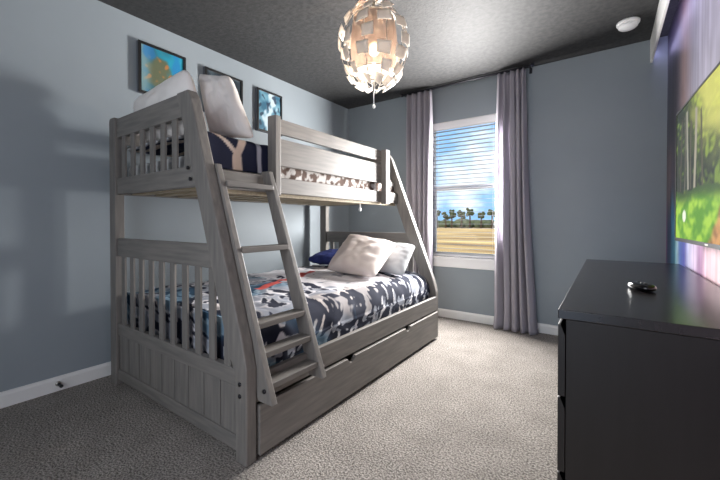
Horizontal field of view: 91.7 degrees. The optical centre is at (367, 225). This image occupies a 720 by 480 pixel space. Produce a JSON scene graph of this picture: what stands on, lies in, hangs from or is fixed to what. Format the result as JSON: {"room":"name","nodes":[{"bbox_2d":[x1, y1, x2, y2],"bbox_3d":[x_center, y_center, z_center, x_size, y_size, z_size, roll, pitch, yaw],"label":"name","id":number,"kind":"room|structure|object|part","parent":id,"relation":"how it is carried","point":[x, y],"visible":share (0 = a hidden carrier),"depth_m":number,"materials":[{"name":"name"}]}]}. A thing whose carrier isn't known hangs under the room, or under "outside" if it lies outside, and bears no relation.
{"room":"bedroom","nodes":[
{"label":"bedroom","id":0,"kind":"room"},
{"bbox_2d":[0,0,348,391],"bbox_3d":[-1.541,-0.237,2.664,0.120,2.440,4.640,0,1,34],"label":"wall","id":1,"kind":"structure","parent":0,"point":[68,68],"depth_m":2.17,"materials":[{"name":"blue paint"}]},
{"bbox_2d":[0,361,110,408],"bbox_3d":[-1.485,0.942,2.638,0.016,0.084,4.400,0,1,34],"label":"baseboard","id":2,"kind":"structure","parent":1,"relation":"attached to","point":[10,397],"depth_m":2.07,"materials":[{"name":"white paint"}]},
{"bbox_2d":[55,381,62,387],"bbox_3d":[-1.825,0.945,2.071,0.064,0.027,0.028,0,1,34],"label":"door stop","id":3,"kind":"object","parent":1,"relation":"attached to","point":[58,383],"visible":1,"depth_m":2.08,"materials":[{"name":"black metal"}]},
{"bbox_2d":[136,39,185,93],"bbox_3d":[-1.507,-1.111,2.565,0.035,0.360,0.330,0,1,34],"label":"picture","id":4,"kind":"object","parent":1,"relation":"attached to","point":[155,65],"visible":0.6,"depth_m":2.51,"materials":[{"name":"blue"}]},
{"bbox_2d":[203,66,242,111],"bbox_3d":[-1.226,-1.106,2.975,0.035,0.363,0.355,0,1,34],"label":"picture","id":5,"kind":"object","parent":1,"relation":"attached to","point":[238,83],"visible":0.16,"depth_m":3.02,"materials":[{"name":"black"}]},
{"bbox_2d":[207,70,240,99],"bbox_3d":[-1.218,-1.106,2.970,0.001,0.327,0.319,0,1,34],"label":"art print","id":6,"kind":"object","parent":5,"relation":"attached to","point":[237,84],"depth_m":3.07},
{"bbox_2d":[255,87,281,135],"bbox_3d":[-0.952,-1.087,3.373,0.035,0.397,0.300,0,1,34],"label":"picture","id":7,"kind":"object","parent":1,"relation":"attached to","point":[267,103],"visible":0.77,"depth_m":3.32,"materials":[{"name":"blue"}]},
{"bbox_2d":[259,90,279,130],"bbox_3d":[-0.945,-1.087,3.368,0.001,0.361,0.264,0,1,34],"label":"art print","id":8,"kind":"object","parent":7,"relation":"attached to","point":[269,104],"depth_m":3.34},
{"bbox_2d":[0,316,557,479],"bbox_3d":[-0.217,1.043,1.768,3.331,0.100,4.640,0,1,34],"label":"floor","id":9,"kind":"structure","parent":0,"point":[477,401],"depth_m":1.71,"materials":[{"name":"beige carpet"}]},
{"bbox_2d":[109,90,437,466],"bbox_3d":[-0.456,0.157,2.606,1.459,1.655,2.002,0,1,34],"label":"bunk bed","id":10,"kind":"object","parent":9,"relation":"on","point":[239,400],"visible":0.91,"depth_m":1.83,"materials":[{"name":"grey wood"}]},
{"bbox_3d":[-1.573,0.161,2.195,0.083,1.655,0.052,0,1,34],"label":"post","id":11,"kind":"part","parent":10,"relation":"part of","materials":[{"name":"grey wood"}]},
{"bbox_3d":[-1.218,-0.595,1.943,0.777,0.118,0.032,0,1,34],"label":"rail","id":12,"kind":"part","parent":10,"relation":"part of","materials":[{"name":"grey wood"}]},
{"bbox_3d":[-1.168,-0.239,1.912,0.900,0.100,0.032,0,1,34],"label":"bunk rail","id":13,"kind":"part","parent":10,"relation":"part of","materials":[{"name":"grey wood"}]},
{"bbox_3d":[-1.112,0.137,1.878,1.034,0.110,0.032,0,1,34],"label":"rail","id":14,"kind":"part","parent":10,"relation":"part of","materials":[{"name":"grey wood"}]},
{"bbox_3d":[-1.042,0.645,1.835,1.206,0.075,0.032,0,1,34],"label":"rail","id":15,"kind":"part","parent":10,"relation":"part of","materials":[{"name":"grey wood"}]},
{"bbox_3d":[-1.042,0.924,1.838,1.206,0.065,0.032,0,1,34],"label":"rail","id":16,"kind":"part","parent":10,"relation":"part of","materials":[{"name":"grey wood"}]},
{"bbox_3d":[-1.041,0.787,1.837,1.206,0.210,0.018,0,1,34],"label":"plank panel","id":17,"kind":"part","parent":10,"relation":"part of","materials":[{"name":"grey wood"}]},
{"bbox_2d":[128,156,261,175],"bbox_3d":[-0.646,-0.302,2.734,0.845,0.161,1.866,0,1,34],"label":"mattress","id":18,"kind":"object","parent":10,"relation":"on","point":[181,158],"visible":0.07,"depth_m":1.96,"materials":[{"name":"grey"}]},
{"bbox_2d":[127,131,393,192],"bbox_3d":[-0.637,-0.369,2.727,0.861,0.258,1.861,0,1,34],"label":"bedspread","id":19,"kind":"object","parent":18,"relation":"on","point":[231,153],"visible":0.51,"depth_m":1.99,"materials":[{"name":"fabric"}]},
{"bbox_2d":[133,70,206,142],"bbox_3d":[-1.187,-0.668,2.067,0.749,0.370,0.158,0,1,34],"label":"pillow","id":20,"kind":"object","parent":19,"relation":"on","point":[182,81],"visible":0.38,"depth_m":1.95,"materials":[{"name":"white fabric"}]},
{"bbox_2d":[199,74,252,137],"bbox_3d":[-0.828,-0.697,2.024,0.356,0.405,0.176,0,1,34],"label":"pillow","id":21,"kind":"object","parent":19,"relation":"on","point":[225,114],"visible":0.96,"depth_m":1.96,"materials":[{"name":"white fabric"}]},
{"bbox_3d":[-0.706,0.172,1.599,0.542,1.645,0.052,0,1,34],"label":"slanted post","id":22,"kind":"part","parent":10,"relation":"part of","materials":[{"name":"grey wood"}]},
{"bbox_3d":[-1.020,-0.247,2.992,0.026,0.095,1.886,0,1,34],"label":"bunk rail","id":23,"kind":"part","parent":10,"relation":"part of","materials":[{"name":"grey wood"}]},
{"bbox_3d":[-0.566,0.224,1.554,0.448,1.028,0.030,0,1,34],"label":"ladder rail","id":24,"kind":"part","parent":10,"relation":"part of","materials":[{"name":"grey wood"}]},
{"bbox_3d":[-0.547,-0.408,2.046,0.070,0.465,0.041,0,1,34],"label":"guard post","id":25,"kind":"part","parent":10,"relation":"part of","materials":[{"name":"grey wood"}]},
{"bbox_3d":[-0.392,0.221,1.807,0.448,1.028,0.030,0,1,34],"label":"ladder rail","id":26,"kind":"part","parent":10,"relation":"part of","materials":[{"name":"grey wood"}]},
{"bbox_3d":[-0.266,-0.242,2.474,0.026,0.095,1.886,0,1,34],"label":"bunk rail","id":27,"kind":"part","parent":10,"relation":"part of","materials":[{"name":"grey wood"}]},
{"bbox_3d":[-0.471,0.144,3.799,0.083,1.655,0.052,0,1,34],"label":"post","id":28,"kind":"part","parent":10,"relation":"part of","materials":[{"name":"grey wood"}]},
{"bbox_2d":[256,326,407,440],"bbox_3d":[-0.474,0.859,2.628,1.291,0.150,1.826,0,1,34],"label":"drawer","id":29,"kind":"object","parent":10,"relation":"on","point":[349,357],"depth_m":2.31,"materials":[{"name":"grey wood"}]},
{"bbox_3d":[0.052,0.684,2.265,0.028,0.117,1.886,0,1,34],"label":"rail","id":30,"kind":"part","parent":10,"relation":"part of","materials":[{"name":"grey wood"}]},
{"bbox_3d":[0.067,0.859,2.256,0.022,0.213,1.878,0,1,34],"label":"trundle drawer","id":31,"kind":"part","parent":10,"relation":"part of","materials":[{"name":"grey wood"}]},
{"bbox_3d":[-0.082,-0.256,3.527,0.860,0.100,0.032,0,1,34],"label":"bunk rail","id":32,"kind":"part","parent":10,"relation":"part of","materials":[{"name":"grey wood"}]},
{"bbox_3d":[-0.021,0.120,3.490,1.007,0.110,0.032,0,1,34],"label":"rail","id":33,"kind":"part","parent":10,"relation":"part of","materials":[{"name":"grey wood"}]},
{"bbox_3d":[-0.137,-0.612,3.562,0.726,0.118,0.032,0,1,34],"label":"rail","id":34,"kind":"part","parent":10,"relation":"part of","materials":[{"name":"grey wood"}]},
{"bbox_3d":[0.152,-0.418,3.016,0.050,0.465,0.062,0,1,34],"label":"guard post","id":35,"kind":"part","parent":10,"relation":"part of","materials":[{"name":"grey wood"}]},
{"bbox_3d":[0.367,0.155,3.223,0.583,1.645,0.052,0,1,34],"label":"slanted post","id":36,"kind":"part","parent":10,"relation":"part of","materials":[{"name":"grey wood"}]},
{"bbox_2d":[557,259,719,479],"bbox_3d":[1.183,0.613,1.523,0.463,0.765,1.610,0,1,34],"label":"dresser","id":37,"kind":"object","parent":9,"relation":"on","point":[639,371],"visible":1,"depth_m":0.91,"materials":[{"name":"black wood"}]},
{"bbox_3d":[0.772,0.810,1.319,0.018,0.225,0.800,0,1,34],"label":"drawer","id":38,"kind":"part","parent":37,"relation":"part of","materials":[{"name":"black wood"}]},
{"bbox_3d":[0.772,0.587,1.317,0.018,0.210,0.800,0,1,34],"label":"drawer","id":39,"kind":"part","parent":37,"relation":"part of","materials":[{"name":"black wood"}]},
{"bbox_3d":[0.772,0.376,1.315,0.018,0.202,0.800,0,1,34],"label":"drawer","id":40,"kind":"part","parent":37,"relation":"part of","materials":[{"name":"black wood"}]},
{"bbox_2d":[627,281,656,290],"bbox_3d":[0.993,0.218,1.267,0.068,0.028,0.116,0,1,11],"label":"computer mouse","id":41,"kind":"object","parent":37,"relation":"on","point":[642,286],"visible":1,"depth_m":1.24,"materials":[{"name":"black plastic"}]},
{"bbox_3d":[0.743,0.633,0.864,0.443,0.738,0.020,0,1,34],"label":"panel","id":42,"kind":"part","parent":37,"relation":"part of","materials":[{"name":"black wood"}]},
{"bbox_2d":[98,0,678,108],"bbox_3d":[-0.217,-1.497,1.742,3.331,0.100,4.640,0,1,34],"label":"ceiling","id":43,"kind":"structure","parent":0,"point":[294,42],"depth_m":2.65,"materials":[{"name":"grey paint"}]},
{"bbox_2d":[338,0,409,107],"bbox_3d":[0.038,-1.099,2.225,0.451,0.704,0.464,0,1,34],"label":"pendant lamp","id":44,"kind":"object","parent":43,"relation":"hanging from","point":[376,54],"visible":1,"depth_m":2.11,"materials":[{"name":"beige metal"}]},
{"bbox_3d":[0.038,-0.963,2.226,0.013,0.232,0.014,0,1,34],"label":"stem","id":45,"kind":"part","parent":44,"relation":"part of","materials":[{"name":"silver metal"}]},
{"bbox_3d":[0.038,-1.142,2.224,0.296,0.340,0.296,0,1,34],"label":"lamp shade","id":46,"kind":"part","parent":44,"relation":"part of","materials":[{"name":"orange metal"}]},
{"bbox_2d":[616,16,639,31],"bbox_3d":[1.861,-1.429,2.498,0.140,0.049,0.140,0,1,34],"label":"smoke detector","id":47,"kind":"object","parent":43,"relation":"attached to","point":[627,24],"visible":1,"depth_m":2.47,"materials":[{"name":"white plastic"}]},
{"bbox_2d":[348,36,667,325],"bbox_3d":[1.062,-0.246,3.617,3.091,2.440,0.120,0,1,34],"label":"wall","id":48,"kind":"structure","parent":0,"point":[597,121],"depth_m":3.04,"materials":[{"name":"blue paint"}]},
{"bbox_2d":[432,113,495,270],"bbox_3d":[1.011,-0.329,3.618,0.875,1.535,0.135,0,1,34],"label":"window","id":49,"kind":"structure","parent":48,"relation":"in","point":[443,261],"depth_m":3.66,"materials":[{"name":"white plastic"}]},
{"bbox_2d":[432,114,495,258],"bbox_3d":[1.003,-0.382,3.606,0.779,1.413,0.045,0,1,34],"label":"window blind","id":50,"kind":"object","parent":49,"relation":"attached to","point":[490,118],"visible":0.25,"depth_m":3.59,"materials":[{"name":"white plastic"}]},
{"bbox_3d":[1.005,0.317,3.615,0.771,0.016,0.038,0,1,34],"label":"rail","id":51,"kind":"part","parent":50,"relation":"part of","materials":[{"name":"white plastic"}]},
{"bbox_3d":[0.996,0.384,3.603,0.875,0.110,0.080,0,1,34],"label":"sill","id":52,"kind":"part","parent":49,"relation":"part of","materials":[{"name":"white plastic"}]},
{"bbox_3d":[1.032,-0.402,3.648,0.705,0.046,0.060,0,1,34],"label":"meeting rail","id":53,"kind":"part","parent":49,"relation":"part of","materials":[{"name":"white plastic"}]},
{"bbox_3d":[1.027,-0.037,3.644,0.705,0.683,0.030,0,1,34],"label":"sash","id":54,"kind":"part","parent":49,"relation":"part of","materials":[{"name":"white plastic"}]},
{"bbox_2d":[400,63,533,96],"bbox_3d":[0.948,-1.434,3.545,1.366,0.056,0.108,0,1,34],"label":"curtain rod","id":55,"kind":"object","parent":48,"relation":"attached to","point":[531,64],"visible":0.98,"depth_m":3.42,"materials":[{"name":"grey metal"}]},
{"bbox_2d":[406,89,432,272],"bbox_3d":[0.551,-0.246,3.784,0.332,2.375,0.094,0,1,34],"label":"curtain","id":56,"kind":"object","parent":55,"relation":"hanging from","point":[419,118],"visible":0.65,"depth_m":3.74,"materials":[{"name":"grey fabric"}]},
{"bbox_2d":[493,68,537,334],"bbox_3d":[1.358,-0.228,3.220,0.399,2.399,0.110,0,1,34],"label":"curtain","id":57,"kind":"object","parent":55,"relation":"hanging from","point":[514,286],"visible":1,"depth_m":3.22,"materials":[{"name":"grey fabric"}]},
{"bbox_2d":[438,308,557,335],"bbox_3d":[1.024,0.932,3.574,3.059,0.084,0.016,0,1,34],"label":"baseboard","id":58,"kind":"structure","parent":48,"relation":"attached to","point":[473,317],"depth_m":3.51,"materials":[{"name":"white paint"}]},
{"bbox_2d":[650,0,669,62],"bbox_3d":[0.975,-1.346,0.924,0.015,0.185,4.400,0,1,34],"label":"trim","id":59,"kind":"structure","parent":48,"relation":"attached to","point":[663,5],"depth_m":2.33,"materials":[{"name":"white paint"}]},
{"bbox_2d":[666,0,719,286],"bbox_3d":[1.106,-0.218,0.846,0.120,2.440,4.400,0,1,34],"label":"wall","id":60,"kind":"structure","parent":0,"point":[694,33],"depth_m":1.99,"materials":[{"name":"purple paint"}]},
{"bbox_2d":[675,61,719,249],"bbox_3d":[1.267,-0.236,1.276,0.041,0.632,1.110,0,1,32],"label":"television","id":61,"kind":"object","parent":60,"relation":"attached to","point":[697,168],"visible":1,"depth_m":1.38,"materials":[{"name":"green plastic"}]},
{"label":"outside","id":62,"kind":"structure","parent":0,"visible":0},
{"bbox_2d":[437,227,494,253],"bbox_3d":[28.613,0.611,81.776,200.000,0.300,159.860,0,1,34],"label":"ground","id":63,"kind":"structure","parent":62,"point":[445,236],"depth_m":24.64,"materials":[{"name":"yellow plant"}]},
{"bbox_2d":[437,210,440,227],"bbox_3d":[15.441,-1.568,78.463,1.898,4.135,1.952,0,1,34],"label":"tree","id":64,"kind":"object","parent":63,"relation":"on","point":[438,211],"visible":0.41,"depth_m":78.33,"materials":[{"name":"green plant"}]},
{"bbox_2d":[441,212,448,227],"bbox_3d":[17.247,-1.306,77.474,1.749,3.635,1.573,0,1,34],"label":"tree","id":65,"kind":"object","parent":63,"relation":"on","point":[444,214],"visible":0.98,"depth_m":77.20,"materials":[{"name":"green plant"}]},
{"bbox_3d":[17.247,-2.023,77.467,1.749,2.202,1.573,0,1,34],"label":"crown","id":66,"kind":"part","parent":65,"relation":"part of","materials":[{"name":"green plant"}]},
{"bbox_2d":[448,209,456,227],"bbox_3d":[18.565,-1.524,76.460,1.746,4.090,1.738,0,1,34],"label":"tree","id":67,"kind":"object","parent":63,"relation":"on","point":[452,214],"visible":1,"depth_m":76.41,"materials":[{"name":"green plant"}]},
{"bbox_3d":[18.565,-2.509,76.450,1.746,2.120,1.738,0,1,34],"label":"crown","id":68,"kind":"part","parent":67,"relation":"part of","materials":[{"name":"green plant"}]},
{"bbox_2d":[457,210,465,227],"bbox_3d":[20.200,-1.432,75.387,1.761,3.930,1.828,0,1,34],"label":"tree","id":69,"kind":"object","parent":63,"relation":"on","point":[460,213],"visible":0.97,"depth_m":75.15,"materials":[{"name":"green plant"}]},
{"bbox_3d":[20.200,-2.439,75.376,1.761,1.917,1.828,0,1,34],"label":"crown","id":70,"kind":"part","parent":69,"relation":"part of","materials":[{"name":"green plant"}]},
{"bbox_2d":[438,218,494,227],"bbox_3d":[23.328,-0.066,84.293,102.558,3.536,12.575,0,1,34],"label":"hedge","id":71,"kind":"object","parent":63,"relation":"on","point":[465,222],"visible":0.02,"depth_m":79.20,"materials":[{"name":"green plant"}]},
{"bbox_2d":[466,208,473,227],"bbox_3d":[21.771,-1.637,74.475,1.866,4.356,1.457,0,1,34],"label":"tree","id":72,"kind":"object","parent":63,"relation":"on","point":[469,214],"visible":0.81,"depth_m":74.13,"materials":[{"name":"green plant"}]},
{"bbox_3d":[21.771,-2.861,74.462,1.866,1.907,1.457,0,1,34],"label":"crown","id":73,"kind":"part","parent":72,"relation":"part of","materials":[{"name":"green plant"}]},
{"bbox_2d":[478,212,485,227],"bbox_3d":[23.726,-1.208,73.041,1.623,3.530,1.867,0,1,34],"label":"tree","id":74,"kind":"object","parent":63,"relation":"on","point":[480,213],"visible":0.73,"depth_m":72.77,"materials":[{"name":"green plant"}]},
{"bbox_3d":[23.726,-2.198,73.031,1.623,1.551,1.867,0,1,34],"label":"crown","id":75,"kind":"part","parent":74,"relation":"part of","materials":[{"name":"green plant"}]},
{"bbox_2d":[487,209,494,227],"bbox_3d":[25.367,-1.417,71.592,1.826,3.977,1.466,0,1,34],"label":"tree","id":76,"kind":"object","parent":63,"relation":"on","point":[490,212],"visible":0.79,"depth_m":71.50,"materials":[{"name":"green plant"}]},
{"bbox_3d":[25.367,-2.568,71.580,1.826,1.673,1.466,0,1,34],"label":"crown","id":77,"kind":"part","parent":76,"relation":"part of","materials":[{"name":"green plant"}]},
{"bbox_3d":[-0.520,0.579,2.657,1.170,0.191,1.846,0,1,34],"label":"mattress","id":78,"kind":"object","parent":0,"visible":0},
{"bbox_2d":[127,264,429,366],"bbox_3d":[-0.496,0.522,2.628,1.234,0.277,1.878,0,1,34],"label":"bedspread","id":79,"kind":"object","parent":78,"relation":"on","point":[339,304],"visible":0.58,"depth_m":2.15,"materials":[{"name":"fabric"}]},
{"bbox_2d":[308,249,337,264],"bbox_3d":[-0.340,0.304,3.410,0.397,0.148,0.311,0,1,34],"label":"pillow","id":80,"kind":"object","parent":79,"relation":"on","point":[323,257],"visible":0.48,"depth_m":3.34,"materials":[{"name":"blue fabric"}]},
{"bbox_2d":[327,234,395,276],"bbox_3d":[-0.058,0.240,2.902,0.515,0.321,0.403,0,1,34],"label":"pillow","id":81,"kind":"object","parent":79,"relation":"on","point":[360,255],"visible":1,"depth_m":2.79,"materials":[{"name":"fabric"}]},
{"bbox_2d":[379,242,414,274],"bbox_3d":[0.167,0.274,3.052,0.467,0.264,0.272,0,1,34],"label":"pillow","id":82,"kind":"object","parent":79,"relation":"on","point":[396,263],"visible":0.48,"depth_m":2.92,"materials":[{"name":"grey fabric"}]}
]}

